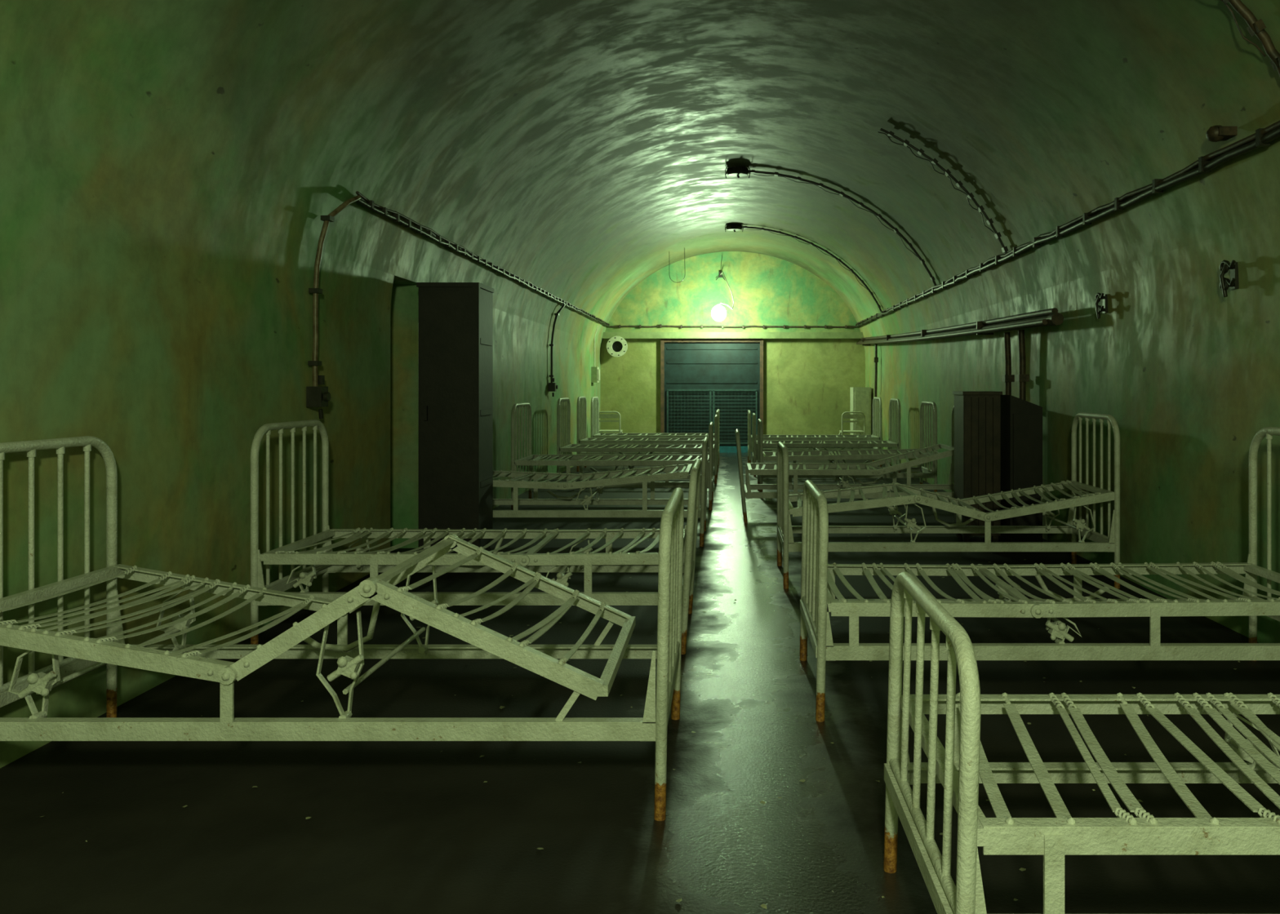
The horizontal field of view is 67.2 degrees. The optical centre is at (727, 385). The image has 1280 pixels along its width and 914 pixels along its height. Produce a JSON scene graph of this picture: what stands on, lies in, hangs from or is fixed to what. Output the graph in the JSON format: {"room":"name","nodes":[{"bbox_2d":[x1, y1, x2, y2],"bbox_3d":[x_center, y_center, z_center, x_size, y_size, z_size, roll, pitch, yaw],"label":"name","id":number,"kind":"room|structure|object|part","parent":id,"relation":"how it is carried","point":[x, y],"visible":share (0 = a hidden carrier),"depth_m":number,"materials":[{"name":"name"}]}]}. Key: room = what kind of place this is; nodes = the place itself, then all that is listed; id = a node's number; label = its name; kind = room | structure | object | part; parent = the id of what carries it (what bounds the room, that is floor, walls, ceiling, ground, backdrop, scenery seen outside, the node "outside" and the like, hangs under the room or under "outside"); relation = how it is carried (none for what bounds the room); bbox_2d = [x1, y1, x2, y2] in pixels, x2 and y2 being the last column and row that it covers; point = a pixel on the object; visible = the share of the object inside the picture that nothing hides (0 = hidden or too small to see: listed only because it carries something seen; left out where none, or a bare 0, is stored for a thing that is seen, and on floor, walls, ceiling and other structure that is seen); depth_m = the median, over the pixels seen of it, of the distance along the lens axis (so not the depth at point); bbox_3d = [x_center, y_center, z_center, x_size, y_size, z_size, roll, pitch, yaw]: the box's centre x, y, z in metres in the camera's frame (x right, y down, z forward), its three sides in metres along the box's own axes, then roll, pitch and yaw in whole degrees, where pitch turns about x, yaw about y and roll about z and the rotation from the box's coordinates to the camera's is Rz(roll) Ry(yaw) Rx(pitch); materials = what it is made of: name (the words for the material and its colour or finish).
{"room":"dormitory","nodes":[
{"label":"dormitory","id":0,"kind":"room"},
{"bbox_2d":[0,144,601,768],"bbox_3d":[-2.397,0.225,6.925,0.326,1.930,20.250,0,0,0],"label":"wall","id":1,"kind":"structure","parent":0,"point":[167,334],"depth_m":3.98,"materials":[{"name":"green paint"}]},
{"bbox_2d":[306,195,360,418],"bbox_3d":[-2.154,-0.450,5.275,0.137,1.265,0.364,0,0,19],"label":"conduit","id":2,"kind":"object","parent":1,"relation":"attached to","point":[316,396],"visible":1,"depth_m":5.15,"materials":[{"name":"metal"}]},
{"bbox_2d":[548,302,566,396],"bbox_3d":[-2.154,-0.470,12.215,0.138,1.225,0.364,0,0,19],"label":"conduit","id":3,"kind":"object","parent":1,"relation":"attached to","point":[553,387],"visible":0.98,"depth_m":12.08,"materials":[{"name":"black metal"}]},
{"bbox_2d":[591,325,599,382],"bbox_3d":[-2.200,-0.532,16.025,0.120,0.963,0.250,0,0,0],"label":"meter box","id":4,"kind":"object","parent":1,"relation":"attached to","point":[595,371],"visible":1,"depth_m":15.90,"materials":[{"name":"white metal"}]},
{"bbox_2d":[0,0,1279,343],"bbox_3d":[0.100,-1.565,6.925,4.667,1.650,20.250,0,0,0],"label":"ceiling","id":5,"kind":"structure","parent":0,"point":[577,149],"depth_m":5.94,"materials":[{"name":"green paint"}]},
{"bbox_2d":[355,191,609,327],"bbox_3d":[-2.117,-1.068,11.225,0.085,0.076,11.611,0,0,0],"label":"cable conduit","id":6,"kind":"object","parent":5,"relation":"attached to","point":[370,204],"visible":0.99,"depth_m":7.37,"materials":[{"name":"black metal"}]},
{"bbox_2d":[724,223,743,231],"bbox_3d":[0.102,-2.333,14.200,0.280,0.118,0.210,0,0,0],"label":"lamp base","id":7,"kind":"object","parent":5,"relation":"attached to","point":[734,228],"depth_m":14.13,"materials":[{"name":"black metal"}]},
{"bbox_2d":[724,165,750,178],"bbox_3d":[0.114,-2.333,10.500,0.280,0.118,0.210,0,0,0],"label":"lamp base","id":8,"kind":"object","parent":5,"relation":"attached to","point":[735,171],"depth_m":10.43,"materials":[{"name":"black metal"}]},
{"bbox_2d":[742,226,881,313],"bbox_3d":[1.205,-1.701,14.207,2.236,1.334,0.087,0,0,0],"label":"conduit","id":9,"kind":"object","parent":5,"relation":"attached to","point":[796,237],"visible":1,"depth_m":14.19,"materials":[{"name":"black metal"}]},
{"bbox_2d":[748,169,936,285],"bbox_3d":[1.211,-1.701,10.507,2.224,1.334,0.089,0,0,0],"label":"conduit","id":10,"kind":"object","parent":5,"relation":"attached to","point":[753,171],"visible":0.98,"depth_m":10.49,"materials":[{"name":"black metal"}]},
{"bbox_2d":[878,128,1008,253],"bbox_3d":[1.781,-1.573,7.857,1.078,1.076,0.089,0,0,0],"label":"conduit","id":11,"kind":"object","parent":5,"relation":"attached to","point":[970,196],"visible":0.99,"depth_m":7.84,"materials":[{"name":"grey metal"}]},
{"bbox_2d":[855,120,1279,327],"bbox_3d":[2.314,-1.066,6.965,0.091,0.089,20.133,0,0,0],"label":"cable conduit","id":12,"kind":"object","parent":5,"relation":"attached to","point":[1262,137],"visible":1,"depth_m":5.47,"materials":[{"name":"black metal"}]},
{"bbox_2d":[1205,125,1237,142],"bbox_3d":[2.226,-1.140,4.330,0.110,0.076,0.100,0,0,0],"label":"lamp","id":13,"kind":"object","parent":5,"relation":"attached to","point":[1215,133],"visible":1,"depth_m":4.29,"materials":[{"name":"brown metal"}]},
{"bbox_2d":[1220,0,1279,76],"bbox_3d":[1.573,-1.653,3.807,1.509,1.243,0.087,0,0,0],"label":"conduit","id":14,"kind":"object","parent":5,"relation":"attached to","point":[1256,28],"visible":1,"depth_m":3.79,"materials":[{"name":"grey metal"}]},
{"bbox_2d":[0,453,1279,913],"bbox_3d":[0.000,1.250,6.975,5.520,0.120,20.550,0,0,0],"label":"floor","id":15,"kind":"structure","parent":0,"point":[393,827],"depth_m":2.91,"materials":[{"name":"grey concrete"}]},
{"bbox_2d":[0,435,684,821],"bbox_3d":[-1.185,0.682,3.025,2.064,1.017,0.842,0,0,0],"label":"bed","id":16,"kind":"object","parent":15,"relation":"on","point":[86,655],"visible":1,"depth_m":2.67,"materials":[{"name":"white metal"}]},
{"bbox_2d":[416,282,493,551],"bbox_3d":[-1.924,0.240,6.790,0.432,1.900,0.460,0,0,0],"label":"tall cabinet","id":17,"kind":"object","parent":15,"relation":"on","point":[455,319],"visible":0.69,"depth_m":6.58,"materials":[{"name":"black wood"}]},
{"bbox_2d":[250,419,701,654],"bbox_3d":[-1.125,0.682,4.625,1.984,1.018,0.803,0,0,0],"label":"bed","id":18,"kind":"object","parent":15,"relation":"on","point":[323,561],"visible":0.88,"depth_m":4.38,"materials":[{"name":"white metal"}]},
{"bbox_2d":[493,436,708,546],"bbox_3d":[-1.135,0.682,7.450,1.964,1.017,0.792,0,0,0],"label":"bed","id":19,"kind":"object","parent":15,"relation":"on","point":[654,476],"visible":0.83,"depth_m":7.09,"materials":[{"name":"white metal"}]},
{"bbox_2d":[599,411,622,433],"bbox_3d":[-1.920,0.803,15.693,0.388,0.774,0.414,0,0,0],"label":"metal chair","id":20,"kind":"object","parent":15,"relation":"on","point":[617,415],"visible":0.63,"depth_m":15.49,"materials":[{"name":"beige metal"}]},
{"bbox_2d":[511,402,713,510],"bbox_3d":[-1.105,0.682,9.550,1.924,1.017,0.833,0,0,0],"label":"bed","id":21,"kind":"object","parent":15,"relation":"on","point":[528,461],"visible":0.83,"depth_m":9.28,"materials":[{"name":"white metal"}]},
{"bbox_2d":[556,397,717,484],"bbox_3d":[-1.095,0.672,12.000,1.944,1.037,0.833,0,0,0],"label":"bed","id":22,"kind":"object","parent":15,"relation":"on","point":[569,448],"visible":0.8,"depth_m":11.73,"materials":[{"name":"white metal"}]},
{"bbox_2d":[40,527,1251,909],"bbox_3d":[0.103,1.186,4.926,4.418,0.004,6.156,0,0,0],"label":"debris","id":23,"kind":"object","parent":15,"relation":"on","point":[764,906],"visible":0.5,"depth_m":2.87,"materials":[{"name":"paint"}]},
{"bbox_2d":[576,396,718,471],"bbox_3d":[-1.100,0.672,13.550,1.954,1.037,0.733,0,0,0],"label":"bed","id":24,"kind":"object","parent":15,"relation":"on","point":[581,406],"visible":0.7,"depth_m":13.22,"materials":[{"name":"white metal"}]},
{"bbox_2d":[591,396,719,463],"bbox_3d":[-1.100,0.682,14.900,1.954,1.017,0.733,0,0,0],"label":"bed","id":25,"kind":"object","parent":15,"relation":"on","point":[594,400],"visible":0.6,"depth_m":14.66,"materials":[{"name":"white metal"}]},
{"bbox_2d":[747,396,882,466],"bbox_3d":[1.290,0.682,14.350,1.954,1.017,0.733,0,0,0],"label":"bed","id":26,"kind":"object","parent":15,"relation":"on","point":[766,437],"visible":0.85,"depth_m":14.00,"materials":[{"name":"white metal"}]},
{"bbox_2d":[751,398,900,476],"bbox_3d":[1.305,0.682,12.850,1.924,1.017,0.733,0,0,0],"label":"bed","id":27,"kind":"object","parent":15,"relation":"on","point":[895,444],"visible":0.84,"depth_m":12.56,"materials":[{"name":"white metal"}]},
{"bbox_2d":[735,405,954,523],"bbox_3d":[1.105,0.682,8.630,2.064,1.018,0.752,0,0,0],"label":"bed","id":28,"kind":"object","parent":15,"relation":"on","point":[745,490],"visible":0.73,"depth_m":8.33,"materials":[{"name":"white metal"}]},
{"bbox_2d":[757,400,937,492],"bbox_3d":[1.280,0.682,10.475,1.874,1.017,0.783,0,0,0],"label":"bed","id":29,"kind":"object","parent":15,"relation":"on","point":[925,473],"visible":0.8,"depth_m":10.13,"materials":[{"name":"white metal"}]},
{"bbox_2d":[839,411,866,435],"bbox_3d":[2.020,0.803,15.493,0.388,0.774,0.414,0,0,0],"label":"metal chair","id":30,"kind":"object","parent":15,"relation":"on","point":[843,416],"visible":0.76,"depth_m":15.29,"materials":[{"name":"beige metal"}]},
{"bbox_2d":[849,387,871,435],"bbox_3d":[2.270,0.610,16.285,0.300,1.160,0.430,0,0,0],"label":"locker","id":31,"kind":"object","parent":15,"relation":"on","point":[860,397],"visible":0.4,"depth_m":16.08,"materials":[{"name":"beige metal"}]},
{"bbox_2d":[777,412,1119,588],"bbox_3d":[1.317,0.682,5.970,1.979,1.017,0.752,0,0,0],"label":"bed","id":32,"kind":"object","parent":15,"relation":"on","point":[1102,543],"visible":0.9,"depth_m":5.73,"materials":[{"name":"white metal"}]},
{"bbox_2d":[952,391,1002,542],"bbox_3d":[1.930,0.618,7.395,0.300,1.145,0.330,0,0,0],"label":"locker","id":33,"kind":"object","parent":15,"relation":"on","point":[977,414],"visible":0.69,"depth_m":7.24,"materials":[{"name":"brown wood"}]},
{"bbox_2d":[998,395,1042,542],"bbox_3d":[2.250,0.630,7.317,0.300,1.120,0.465,0,0,0],"label":"locker","id":34,"kind":"object","parent":15,"relation":"on","point":[1021,420],"visible":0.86,"depth_m":7.08,"materials":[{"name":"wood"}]},
{"bbox_2d":[800,426,1279,722],"bbox_3d":[1.306,0.682,3.775,1.983,1.017,0.803,0,0,0],"label":"bed","id":35,"kind":"object","parent":15,"relation":"on","point":[819,589],"visible":0.98,"depth_m":3.45,"materials":[{"name":"white metal"}]},
{"bbox_2d":[883,572,1279,913],"bbox_3d":[1.365,0.682,1.995,1.963,1.017,0.743,0,0,0],"label":"bed","id":36,"kind":"object","parent":15,"relation":"on","point":[963,764],"visible":1,"depth_m":1.92,"materials":[{"name":"white metal"}]},
{"bbox_2d":[600,251,865,435],"bbox_3d":[0.100,-0.700,17.125,5.120,3.780,0.150,0,0,0],"label":"wall","id":37,"kind":"structure","parent":0,"point":[807,383],"depth_m":17.05,"materials":[{"name":"paint"}]},
{"bbox_2d":[606,336,627,357],"bbox_3d":[-1.942,-0.687,16.945,0.370,0.370,0.209,0,0,0],"label":"flange","id":38,"kind":"object","parent":37,"relation":"attached to","point":[616,346],"visible":1,"depth_m":16.85,"materials":[{"name":"white metal"}]},
{"bbox_2d":[660,338,763,453],"bbox_3d":[-0.270,0.182,16.998,1.820,2.015,0.096,0,0,0],"label":"door","id":39,"kind":"structure","parent":37,"relation":"in","point":[700,377],"depth_m":17.03,"materials":[{"name":"blue metal"}]},
{"bbox_2d":[711,254,734,321],"bbox_3d":[-0.072,-1.694,16.407,0.387,1.258,1.265,0,0,0],"label":"hanging bulb","id":40,"kind":"object","parent":37,"relation":"attached to","point":[718,313],"visible":1,"depth_m":15.84,"materials":[{"name":"white glass"}]},
{"bbox_3d":[-0.140,-1.200,15.900,0.250,0.270,0.250,0,0,0],"label":"bulb glass","id":41,"kind":"part","parent":40,"relation":"part of","materials":[{"name":"white glass"}]},
{"bbox_2d":[601,332,863,338],"bbox_3d":[0.100,-0.885,16.960,4.640,0.110,0.180,0,0,0],"label":"beam","id":42,"kind":"structure","parent":37,"relation":"attached to","point":[606,335],"depth_m":16.87,"materials":[{"name":"paint"}]},
{"bbox_2d":[609,324,855,328],"bbox_3d":[0.100,-1.050,17.010,4.389,0.076,0.050,0,0,0],"label":"cable conduit","id":43,"kind":"object","parent":37,"relation":"attached to","point":[660,326],"visible":1,"depth_m":17.00,"materials":[{"name":"grey metal"}]},
{"bbox_2d":[863,217,1279,643],"bbox_3d":[2.447,0.225,6.925,0.026,1.930,20.250,0,0,0],"label":"wall","id":44,"kind":"structure","parent":0,"point":[1188,374],"depth_m":5.53,"materials":[{"name":"green paint"}]},
{"bbox_2d":[856,307,1063,345],"bbox_3d":[2.353,-0.636,11.851,0.175,0.421,10.202,0,0,0],"label":"pipe","id":45,"kind":"object","parent":44,"relation":"attached to","point":[1055,318],"visible":1,"depth_m":8.73,"materials":[{"name":"grey metal"}]},
{"bbox_2d":[874,344,878,396],"bbox_3d":[2.380,-0.259,15.320,0.060,0.902,0.100,0,0,0],"label":"riser pipe","id":46,"kind":"object","parent":45,"relation":"attached to","point":[876,358],"visible":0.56,"depth_m":15.29,"materials":[{"name":"grey metal"}]},
{"bbox_2d":[1001,329,1029,400],"bbox_3d":[2.380,-0.131,7.910,0.080,0.641,0.480,0,0,0],"label":"riser pipe","id":47,"kind":"object","parent":45,"relation":"attached to","point":[1007,378],"visible":0.78,"depth_m":7.71,"materials":[{"name":"grey metal"}]},
{"bbox_2d":[1094,293,1107,319],"bbox_3d":[2.423,-0.517,6.167,0.073,0.170,0.138,0,0,0],"label":"wall hook","id":48,"kind":"object","parent":44,"relation":"attached to","point":[1099,296],"visible":1,"depth_m":6.18,"materials":[{"name":"grey metal"}]},
{"bbox_2d":[1219,260,1239,297],"bbox_3d":[2.421,-0.516,4.585,0.078,0.181,0.146,0,0,0],"label":"wall hook","id":49,"kind":"object","parent":44,"relation":"attached to","point":[1224,283],"visible":1,"depth_m":4.60,"materials":[{"name":"grey metal"}]}
]}

